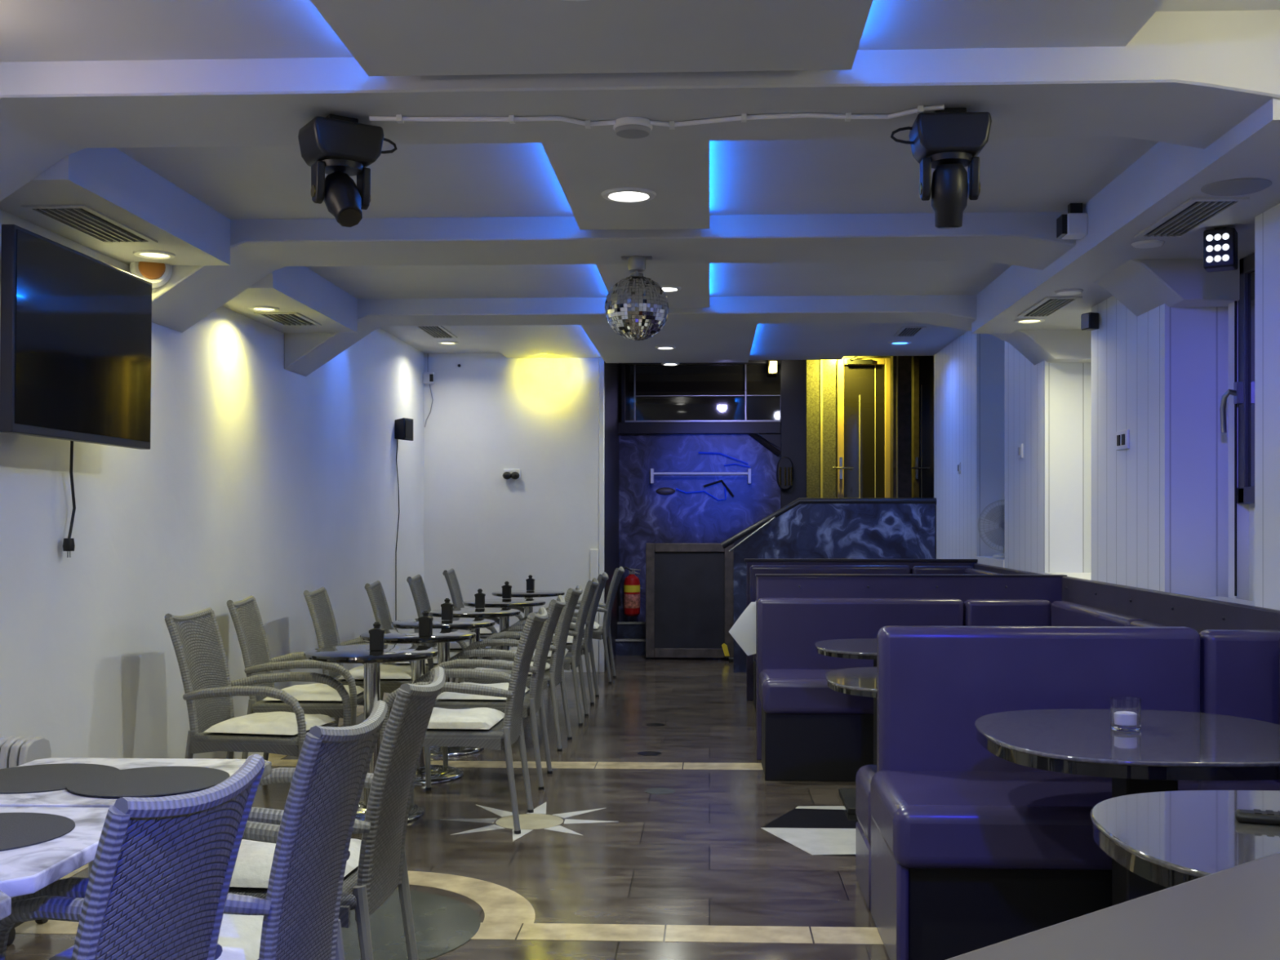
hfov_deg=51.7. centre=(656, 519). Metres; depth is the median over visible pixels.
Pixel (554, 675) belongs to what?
rattan chair
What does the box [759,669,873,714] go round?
seat cushion
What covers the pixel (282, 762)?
trim
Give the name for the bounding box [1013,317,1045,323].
recessed light
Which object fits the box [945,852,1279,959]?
table
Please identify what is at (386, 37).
ceiling panel
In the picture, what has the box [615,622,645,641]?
trim
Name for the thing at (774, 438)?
trim
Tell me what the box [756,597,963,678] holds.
cushion
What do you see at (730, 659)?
door stop
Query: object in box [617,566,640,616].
fire extinguisher
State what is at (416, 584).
rattan chair
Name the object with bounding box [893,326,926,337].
ceiling vent
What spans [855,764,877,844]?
seat cushion
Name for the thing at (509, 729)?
rattan chair
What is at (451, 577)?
rattan chair
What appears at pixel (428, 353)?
wire
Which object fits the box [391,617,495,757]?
bistro table
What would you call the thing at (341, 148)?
light
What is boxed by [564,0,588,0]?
recessed light
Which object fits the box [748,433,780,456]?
trim
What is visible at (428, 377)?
wall sensor
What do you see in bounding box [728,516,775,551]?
rail
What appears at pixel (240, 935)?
seat cushion
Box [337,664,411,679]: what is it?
seat cushion
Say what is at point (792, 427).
trim
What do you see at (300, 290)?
trim
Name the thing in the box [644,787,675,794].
trim
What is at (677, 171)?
trim
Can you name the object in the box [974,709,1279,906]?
table
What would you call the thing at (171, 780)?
placemat
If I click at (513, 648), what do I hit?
seat cushion
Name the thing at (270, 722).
seat cushion
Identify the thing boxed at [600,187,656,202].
recessed light
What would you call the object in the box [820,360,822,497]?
trim
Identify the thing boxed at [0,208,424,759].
wall
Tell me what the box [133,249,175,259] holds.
recessed light
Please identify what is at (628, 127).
smoke detector
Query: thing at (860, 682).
table
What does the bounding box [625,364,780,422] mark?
window
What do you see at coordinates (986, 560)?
trim
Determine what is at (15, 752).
radiator
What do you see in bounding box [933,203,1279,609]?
wall
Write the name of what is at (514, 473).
lamp
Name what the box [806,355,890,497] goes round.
trim
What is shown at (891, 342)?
recessed light
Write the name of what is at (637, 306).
ball
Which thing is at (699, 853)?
floor
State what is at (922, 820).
seat cushion
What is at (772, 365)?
wall light
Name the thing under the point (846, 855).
trim
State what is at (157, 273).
fire alarm
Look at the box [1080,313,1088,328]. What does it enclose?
speaker grille
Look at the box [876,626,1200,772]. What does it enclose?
cushion
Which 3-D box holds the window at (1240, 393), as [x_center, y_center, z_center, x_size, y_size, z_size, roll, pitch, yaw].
[2.435,-0.475,5.262,0.135,1.640,0.810,0,0,2]
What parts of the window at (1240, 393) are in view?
handle, frame, pane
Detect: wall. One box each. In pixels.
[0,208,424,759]
[424,353,619,672]
[618,434,780,622]
[619,366,621,422]
[733,503,935,672]
[744,558,977,700]
[755,573,1066,759]
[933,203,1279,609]
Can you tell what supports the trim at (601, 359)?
attached to the wall at (491, 414)
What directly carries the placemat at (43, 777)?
on the marble table at (60, 798)
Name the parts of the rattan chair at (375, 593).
frame, backrest, leg, seat, armrest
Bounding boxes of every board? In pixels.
[973,563,1044,574]
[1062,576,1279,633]
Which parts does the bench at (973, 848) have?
panel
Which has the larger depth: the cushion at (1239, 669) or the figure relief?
the figure relief
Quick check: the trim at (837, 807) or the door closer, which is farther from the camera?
the door closer
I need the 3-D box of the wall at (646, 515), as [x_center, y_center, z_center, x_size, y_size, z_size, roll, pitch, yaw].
[0.516,0.215,13.525,2.010,2.260,0.170,0,0,2]
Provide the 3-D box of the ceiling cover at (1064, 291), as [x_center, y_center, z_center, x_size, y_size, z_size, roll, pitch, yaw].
[1.984,-1.092,6.357,0.136,0.012,0.136,0,0,2]
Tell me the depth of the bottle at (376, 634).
5.96 m
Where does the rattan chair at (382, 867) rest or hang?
on the floor
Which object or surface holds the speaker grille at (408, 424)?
attached to the wall speaker at (403, 426)
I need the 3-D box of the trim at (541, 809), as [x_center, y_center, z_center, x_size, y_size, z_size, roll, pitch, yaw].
[-0.572,1.349,5.897,0.766,0.012,0.742,0,0,22]
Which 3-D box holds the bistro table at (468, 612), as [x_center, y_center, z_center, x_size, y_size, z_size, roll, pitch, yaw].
[-1.188,0.970,8.594,0.600,0.750,0.600,0,0,2]
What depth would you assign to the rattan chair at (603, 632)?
10.82 m
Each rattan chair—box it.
[0,700,387,959]
[0,753,265,959]
[164,607,351,759]
[226,595,364,760]
[228,666,445,959]
[303,586,433,727]
[364,580,469,719]
[379,606,547,834]
[406,574,501,659]
[424,595,565,791]
[442,568,524,683]
[458,585,582,751]
[490,577,599,725]
[511,572,608,704]
[546,566,624,684]
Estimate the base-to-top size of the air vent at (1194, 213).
0.010 m
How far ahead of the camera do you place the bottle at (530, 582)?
11.01 m
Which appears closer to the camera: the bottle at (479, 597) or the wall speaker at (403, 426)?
the bottle at (479, 597)
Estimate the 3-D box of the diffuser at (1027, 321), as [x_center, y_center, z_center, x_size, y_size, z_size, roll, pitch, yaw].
[2.055,-1.094,7.276,0.115,0.001,0.115,0,0,2]
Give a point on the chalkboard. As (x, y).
(689, 586)
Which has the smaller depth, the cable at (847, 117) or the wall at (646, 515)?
the cable at (847, 117)
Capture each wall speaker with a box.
[395,417,413,440]
[1056,203,1088,239]
[1080,311,1098,330]
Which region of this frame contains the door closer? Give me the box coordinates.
[847,355,872,364]
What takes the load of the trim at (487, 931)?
attached to the floor
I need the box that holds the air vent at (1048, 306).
[1017,296,1082,316]
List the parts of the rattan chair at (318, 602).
frame, backrest, leg, seat, armrest, rail, armrest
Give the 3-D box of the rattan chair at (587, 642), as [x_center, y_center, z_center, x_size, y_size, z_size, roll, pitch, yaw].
[-0.700,0.873,9.796,0.684,0.947,0.542,0,0,2]
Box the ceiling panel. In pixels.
[310,0,873,76]
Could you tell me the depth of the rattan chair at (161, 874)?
2.02 m
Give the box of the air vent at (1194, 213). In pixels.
[1133,196,1248,237]
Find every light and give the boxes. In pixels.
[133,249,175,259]
[248,306,279,311]
[297,114,397,227]
[437,341,457,344]
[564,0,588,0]
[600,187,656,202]
[655,346,675,349]
[660,285,681,292]
[661,362,679,365]
[767,360,777,374]
[888,341,911,344]
[890,107,991,228]
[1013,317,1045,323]
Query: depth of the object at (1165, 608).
5.58 m
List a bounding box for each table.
[0,757,271,877]
[0,806,109,897]
[0,890,11,920]
[303,644,439,822]
[359,628,475,786]
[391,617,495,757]
[427,607,520,669]
[462,598,545,657]
[491,590,564,687]
[814,638,876,813]
[825,666,876,697]
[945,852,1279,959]
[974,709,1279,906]
[1090,790,1279,887]
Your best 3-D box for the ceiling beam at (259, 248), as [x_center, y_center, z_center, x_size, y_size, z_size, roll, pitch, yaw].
[0.142,-1.180,5.930,4.850,0.581,0.558,0,0,2]
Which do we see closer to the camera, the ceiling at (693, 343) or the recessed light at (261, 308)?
the recessed light at (261, 308)
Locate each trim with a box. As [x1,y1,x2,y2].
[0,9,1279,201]
[0,147,230,266]
[14,920,883,944]
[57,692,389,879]
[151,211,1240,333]
[222,266,357,333]
[271,759,762,769]
[284,294,1091,376]
[341,888,480,959]
[408,871,535,923]
[441,801,618,841]
[495,813,563,829]
[541,141,709,230]
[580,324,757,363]
[590,549,598,672]
[595,262,709,307]
[599,357,604,672]
[615,621,645,655]
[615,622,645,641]
[615,697,629,699]
[618,360,806,508]
[637,751,662,755]
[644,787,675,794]
[645,723,664,726]
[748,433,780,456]
[756,433,780,448]
[760,827,855,855]
[761,808,857,828]
[795,805,845,809]
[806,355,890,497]
[813,853,855,856]
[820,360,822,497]
[890,355,911,497]
[896,355,897,497]
[971,97,1279,333]
[975,555,1004,568]
[1043,572,1091,580]
[1192,595,1254,606]
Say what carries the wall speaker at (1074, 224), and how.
attached to the wall at (1152, 513)
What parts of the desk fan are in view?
blade, blade, motor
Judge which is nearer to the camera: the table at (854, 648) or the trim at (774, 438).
the table at (854, 648)
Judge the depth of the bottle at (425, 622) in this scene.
6.71 m
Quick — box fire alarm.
[129,261,172,288]
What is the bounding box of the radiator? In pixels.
[0,736,51,944]
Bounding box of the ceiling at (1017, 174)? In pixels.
[0,0,1279,359]
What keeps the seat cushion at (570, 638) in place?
on the rattan chair at (587, 642)
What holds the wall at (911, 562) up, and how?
on the floor
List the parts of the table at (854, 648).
plate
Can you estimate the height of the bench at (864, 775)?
0.430 m
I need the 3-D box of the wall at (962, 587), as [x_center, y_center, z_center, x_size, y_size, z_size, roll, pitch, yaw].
[1.437,0.827,7.364,1.768,1.036,0.098,0,0,2]
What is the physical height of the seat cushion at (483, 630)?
0.063 m
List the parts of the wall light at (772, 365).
lamp shade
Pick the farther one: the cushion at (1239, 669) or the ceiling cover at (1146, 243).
the ceiling cover at (1146, 243)
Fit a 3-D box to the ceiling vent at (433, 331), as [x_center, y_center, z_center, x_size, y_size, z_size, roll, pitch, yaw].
[-1.718,-1.458,10.269,0.203,0.010,0.680,0,0,2]
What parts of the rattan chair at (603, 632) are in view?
armrest, seat, armrest, rail, leg, leg, frame, backrest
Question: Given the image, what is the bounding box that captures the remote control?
[1234,808,1279,825]
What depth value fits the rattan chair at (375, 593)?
8.46 m
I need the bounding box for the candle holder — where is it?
[1110,696,1141,731]
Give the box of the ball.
[604,255,668,341]
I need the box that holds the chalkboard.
[645,542,733,657]
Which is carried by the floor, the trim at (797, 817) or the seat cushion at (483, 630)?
the trim at (797, 817)
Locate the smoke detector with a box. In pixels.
[613,116,652,138]
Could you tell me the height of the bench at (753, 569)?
1.008 m
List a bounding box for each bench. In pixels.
[749,564,973,710]
[756,597,1051,781]
[855,764,877,910]
[870,626,1279,959]
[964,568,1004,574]
[1279,637,1279,782]
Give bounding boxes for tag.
[721,643,729,656]
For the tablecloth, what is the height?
0.441 m
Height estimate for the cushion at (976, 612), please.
0.445 m
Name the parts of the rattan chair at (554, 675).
rail, armrest, seat, armrest, leg, frame, leg, backrest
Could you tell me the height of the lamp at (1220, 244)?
0.165 m
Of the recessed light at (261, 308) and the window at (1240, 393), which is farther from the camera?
the recessed light at (261, 308)
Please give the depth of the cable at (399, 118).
3.93 m
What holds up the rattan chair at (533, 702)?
on the floor
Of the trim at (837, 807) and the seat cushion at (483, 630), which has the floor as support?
the trim at (837, 807)
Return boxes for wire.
[395,439,399,644]
[424,353,433,426]
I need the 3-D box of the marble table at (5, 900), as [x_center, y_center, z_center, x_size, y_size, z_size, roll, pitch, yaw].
[-1.342,0.970,1.850,0.630,0.750,0.590,0,0,2]
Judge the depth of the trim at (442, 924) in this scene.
4.33 m
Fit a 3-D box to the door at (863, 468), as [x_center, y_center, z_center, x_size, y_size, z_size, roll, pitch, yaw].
[2.230,-0.680,14.402,0.636,2.150,0.181,0,0,2]
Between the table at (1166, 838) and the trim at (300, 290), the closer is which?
the table at (1166, 838)
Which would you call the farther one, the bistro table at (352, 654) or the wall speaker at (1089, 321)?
the wall speaker at (1089, 321)
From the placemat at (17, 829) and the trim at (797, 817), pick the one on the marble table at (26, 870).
the placemat at (17, 829)
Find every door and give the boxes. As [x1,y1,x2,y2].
[832,358,890,497]
[911,355,933,497]
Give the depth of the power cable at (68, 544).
5.14 m
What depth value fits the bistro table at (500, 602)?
9.48 m
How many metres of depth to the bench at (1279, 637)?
4.28 m
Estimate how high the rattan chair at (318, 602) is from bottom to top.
0.947 m
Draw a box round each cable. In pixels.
[62,440,75,557]
[368,114,615,128]
[649,104,944,129]
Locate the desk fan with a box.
[977,499,1004,557]
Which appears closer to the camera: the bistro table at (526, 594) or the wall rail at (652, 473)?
the bistro table at (526, 594)
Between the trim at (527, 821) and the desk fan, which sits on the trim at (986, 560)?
the desk fan
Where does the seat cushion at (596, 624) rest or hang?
on the rattan chair at (603, 632)
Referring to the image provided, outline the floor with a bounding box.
[4,655,889,959]
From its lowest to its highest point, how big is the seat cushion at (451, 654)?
0.063 m
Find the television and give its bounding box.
[0,224,151,449]
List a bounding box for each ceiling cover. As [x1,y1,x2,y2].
[1053,288,1083,295]
[1131,240,1164,248]
[1200,177,1271,195]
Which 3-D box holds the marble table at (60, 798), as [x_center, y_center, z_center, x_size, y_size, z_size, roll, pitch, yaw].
[-1.253,0.970,3.020,0.595,0.750,0.535,0,0,2]
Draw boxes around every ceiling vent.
[413,325,457,337]
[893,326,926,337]
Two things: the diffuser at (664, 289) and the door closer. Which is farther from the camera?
the door closer
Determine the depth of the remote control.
2.57 m
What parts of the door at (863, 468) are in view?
handle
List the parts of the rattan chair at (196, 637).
leg, frame, backrest, leg, armrest, rail, seat, armrest, leg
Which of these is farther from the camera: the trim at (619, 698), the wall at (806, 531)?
the wall at (806, 531)
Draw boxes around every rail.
[650,468,751,484]
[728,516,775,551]
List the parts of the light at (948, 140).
yoke arm, yoke arm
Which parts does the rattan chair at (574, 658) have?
armrest, seat, armrest, rail, leg, leg, frame, backrest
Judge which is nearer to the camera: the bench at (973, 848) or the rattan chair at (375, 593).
the bench at (973, 848)
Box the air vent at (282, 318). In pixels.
[253,311,321,325]
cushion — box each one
[48,913,263,959]
[203,711,335,734]
[229,838,361,888]
[262,683,364,701]
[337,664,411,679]
[395,652,458,663]
[426,706,504,728]
[435,638,491,648]
[436,682,529,699]
[473,659,550,674]
[480,624,511,633]
[508,644,568,657]
[537,633,573,643]
[555,621,599,629]
[749,564,910,604]
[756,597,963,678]
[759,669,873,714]
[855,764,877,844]
[870,770,1279,871]
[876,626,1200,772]
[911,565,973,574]
[963,599,1051,626]
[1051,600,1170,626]
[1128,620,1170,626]
[1199,629,1279,782]
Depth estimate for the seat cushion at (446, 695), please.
6.60 m
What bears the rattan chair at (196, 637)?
on the floor
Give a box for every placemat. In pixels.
[0,763,119,793]
[0,812,75,851]
[66,765,230,797]
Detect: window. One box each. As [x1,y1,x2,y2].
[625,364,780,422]
[1219,252,1254,600]
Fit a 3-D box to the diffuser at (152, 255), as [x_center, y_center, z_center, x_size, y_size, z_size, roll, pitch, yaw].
[-2.086,-1.099,5.482,0.115,0.001,0.115,0,0,2]
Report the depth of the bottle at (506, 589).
9.90 m
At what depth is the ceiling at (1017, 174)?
4.94 m
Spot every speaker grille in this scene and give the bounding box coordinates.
[404,420,413,438]
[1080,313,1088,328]
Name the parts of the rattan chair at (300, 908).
armrest, armrest, frame, backrest, leg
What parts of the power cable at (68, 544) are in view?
cord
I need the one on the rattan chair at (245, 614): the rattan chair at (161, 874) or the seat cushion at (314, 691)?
the seat cushion at (314, 691)
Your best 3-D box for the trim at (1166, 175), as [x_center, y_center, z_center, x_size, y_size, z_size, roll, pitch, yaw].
[2.164,-1.204,5.703,0.772,0.212,4.180,0,0,2]
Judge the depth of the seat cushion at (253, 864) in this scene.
3.31 m
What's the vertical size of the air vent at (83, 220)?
0.010 m
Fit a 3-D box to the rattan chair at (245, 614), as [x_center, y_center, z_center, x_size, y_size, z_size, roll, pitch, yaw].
[-1.821,0.873,6.736,0.684,0.947,0.542,0,0,-1]
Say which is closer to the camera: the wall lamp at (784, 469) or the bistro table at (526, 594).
the bistro table at (526, 594)
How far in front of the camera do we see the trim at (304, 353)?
7.77 m
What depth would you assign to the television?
4.75 m
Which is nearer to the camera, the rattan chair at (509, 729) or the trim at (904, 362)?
the rattan chair at (509, 729)
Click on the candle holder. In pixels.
(1125, 711)
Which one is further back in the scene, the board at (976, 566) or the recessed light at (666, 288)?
the board at (976, 566)
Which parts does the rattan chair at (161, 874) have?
armrest, backrest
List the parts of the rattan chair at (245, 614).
leg, frame, backrest, leg, rail, armrest, seat, armrest, leg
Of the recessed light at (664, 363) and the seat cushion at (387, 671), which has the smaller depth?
the seat cushion at (387, 671)
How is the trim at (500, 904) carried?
on the floor
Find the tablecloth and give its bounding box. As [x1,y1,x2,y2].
[728,601,755,655]
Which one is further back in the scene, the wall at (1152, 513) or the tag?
the tag
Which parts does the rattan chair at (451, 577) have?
backrest, frame, seat, armrest, armrest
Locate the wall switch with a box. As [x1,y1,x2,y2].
[957,462,960,473]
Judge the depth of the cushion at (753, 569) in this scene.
9.67 m
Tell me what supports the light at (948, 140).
hanging from the ceiling at (1017, 174)
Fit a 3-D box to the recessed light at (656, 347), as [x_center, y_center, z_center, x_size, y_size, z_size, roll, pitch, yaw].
[0.069,-1.349,10.395,0.162,0.010,0.162,0,0,2]
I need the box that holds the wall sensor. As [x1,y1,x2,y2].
[422,372,434,383]
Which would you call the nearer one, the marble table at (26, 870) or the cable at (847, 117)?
the marble table at (26, 870)
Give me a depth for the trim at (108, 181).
4.88 m
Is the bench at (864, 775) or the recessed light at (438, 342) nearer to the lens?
the bench at (864, 775)
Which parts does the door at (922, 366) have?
handle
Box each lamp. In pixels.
[502,468,519,479]
[776,457,793,489]
[1203,226,1237,272]
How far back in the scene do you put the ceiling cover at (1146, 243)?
5.22 m
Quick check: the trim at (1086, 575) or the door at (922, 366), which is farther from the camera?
the door at (922, 366)
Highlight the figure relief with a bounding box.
[655,451,750,500]
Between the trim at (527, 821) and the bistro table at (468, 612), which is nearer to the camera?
the trim at (527, 821)
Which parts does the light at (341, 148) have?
yoke arm, yoke arm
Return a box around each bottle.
[368,622,385,650]
[417,610,433,635]
[440,598,453,620]
[474,588,485,608]
[502,581,511,598]
[525,574,534,590]
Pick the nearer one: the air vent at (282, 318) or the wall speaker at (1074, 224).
the wall speaker at (1074, 224)
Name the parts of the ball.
mount plate, motor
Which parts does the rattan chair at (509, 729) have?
leg, armrest, rail, armrest, seat, leg, frame, leg, backrest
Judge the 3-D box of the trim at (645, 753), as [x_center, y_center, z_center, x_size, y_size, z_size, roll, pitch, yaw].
[-0.041,1.349,7.574,0.140,0.012,0.140,0,0,2]
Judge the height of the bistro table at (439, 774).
0.750 m
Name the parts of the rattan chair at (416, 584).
frame, backrest, seat, rail, armrest, armrest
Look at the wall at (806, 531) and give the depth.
11.57 m
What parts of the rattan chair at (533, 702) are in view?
leg, leg, rail, seat, armrest, armrest, leg, leg, frame, backrest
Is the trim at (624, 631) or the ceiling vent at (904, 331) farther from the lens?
the trim at (624, 631)
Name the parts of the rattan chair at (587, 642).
armrest, armrest, seat, rail, leg, leg, frame, backrest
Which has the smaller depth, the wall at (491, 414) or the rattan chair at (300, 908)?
the rattan chair at (300, 908)
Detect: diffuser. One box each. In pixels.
[140,253,168,257]
[253,307,273,310]
[609,191,647,199]
[662,288,675,290]
[1020,320,1038,322]
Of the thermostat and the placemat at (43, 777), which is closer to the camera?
the placemat at (43, 777)
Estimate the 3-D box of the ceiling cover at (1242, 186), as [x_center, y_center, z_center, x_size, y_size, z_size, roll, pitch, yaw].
[1.911,-1.092,4.355,0.216,0.012,0.216,0,0,2]
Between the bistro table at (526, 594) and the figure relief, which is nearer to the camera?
the bistro table at (526, 594)
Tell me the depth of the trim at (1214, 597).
5.50 m
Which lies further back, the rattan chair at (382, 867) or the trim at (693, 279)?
the trim at (693, 279)
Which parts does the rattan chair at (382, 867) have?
seat, armrest, armrest, rail, leg, frame, backrest, leg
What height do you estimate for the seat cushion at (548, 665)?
0.063 m
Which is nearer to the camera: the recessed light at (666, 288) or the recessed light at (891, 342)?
the recessed light at (666, 288)
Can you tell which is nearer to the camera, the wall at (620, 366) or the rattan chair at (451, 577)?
the rattan chair at (451, 577)
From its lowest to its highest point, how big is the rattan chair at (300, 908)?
0.947 m
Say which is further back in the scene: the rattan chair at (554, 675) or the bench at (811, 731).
the rattan chair at (554, 675)
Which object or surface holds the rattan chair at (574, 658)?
on the floor
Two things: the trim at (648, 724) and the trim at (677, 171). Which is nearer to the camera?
the trim at (677, 171)
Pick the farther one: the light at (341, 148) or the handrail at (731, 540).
the handrail at (731, 540)
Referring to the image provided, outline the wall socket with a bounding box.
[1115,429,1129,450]
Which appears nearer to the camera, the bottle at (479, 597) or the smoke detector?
the smoke detector
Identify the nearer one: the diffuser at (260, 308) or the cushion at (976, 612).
the diffuser at (260, 308)
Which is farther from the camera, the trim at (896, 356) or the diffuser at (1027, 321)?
the trim at (896, 356)
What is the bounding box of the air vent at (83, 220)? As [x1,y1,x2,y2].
[21,204,157,243]
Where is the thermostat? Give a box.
[1017,444,1022,458]
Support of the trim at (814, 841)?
on the floor
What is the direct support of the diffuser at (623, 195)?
attached to the recessed light at (617, 194)
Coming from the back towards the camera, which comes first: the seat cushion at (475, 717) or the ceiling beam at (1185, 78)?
the seat cushion at (475, 717)
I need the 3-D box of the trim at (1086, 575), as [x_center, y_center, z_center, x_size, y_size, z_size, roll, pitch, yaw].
[2.414,0.830,7.322,0.300,1.030,0.945,0,0,2]
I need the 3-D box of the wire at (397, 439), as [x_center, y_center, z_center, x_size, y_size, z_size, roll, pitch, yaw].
[-2.089,0.317,10.637,0.007,1.937,0.117,0,0,2]
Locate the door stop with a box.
[728,657,733,662]
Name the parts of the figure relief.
black arm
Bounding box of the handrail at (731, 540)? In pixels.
[720,497,936,548]
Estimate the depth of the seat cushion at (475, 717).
5.73 m
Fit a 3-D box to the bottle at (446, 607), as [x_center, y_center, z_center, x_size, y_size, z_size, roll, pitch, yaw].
[-1.237,0.530,7.792,0.068,0.128,0.044,0,0,5]

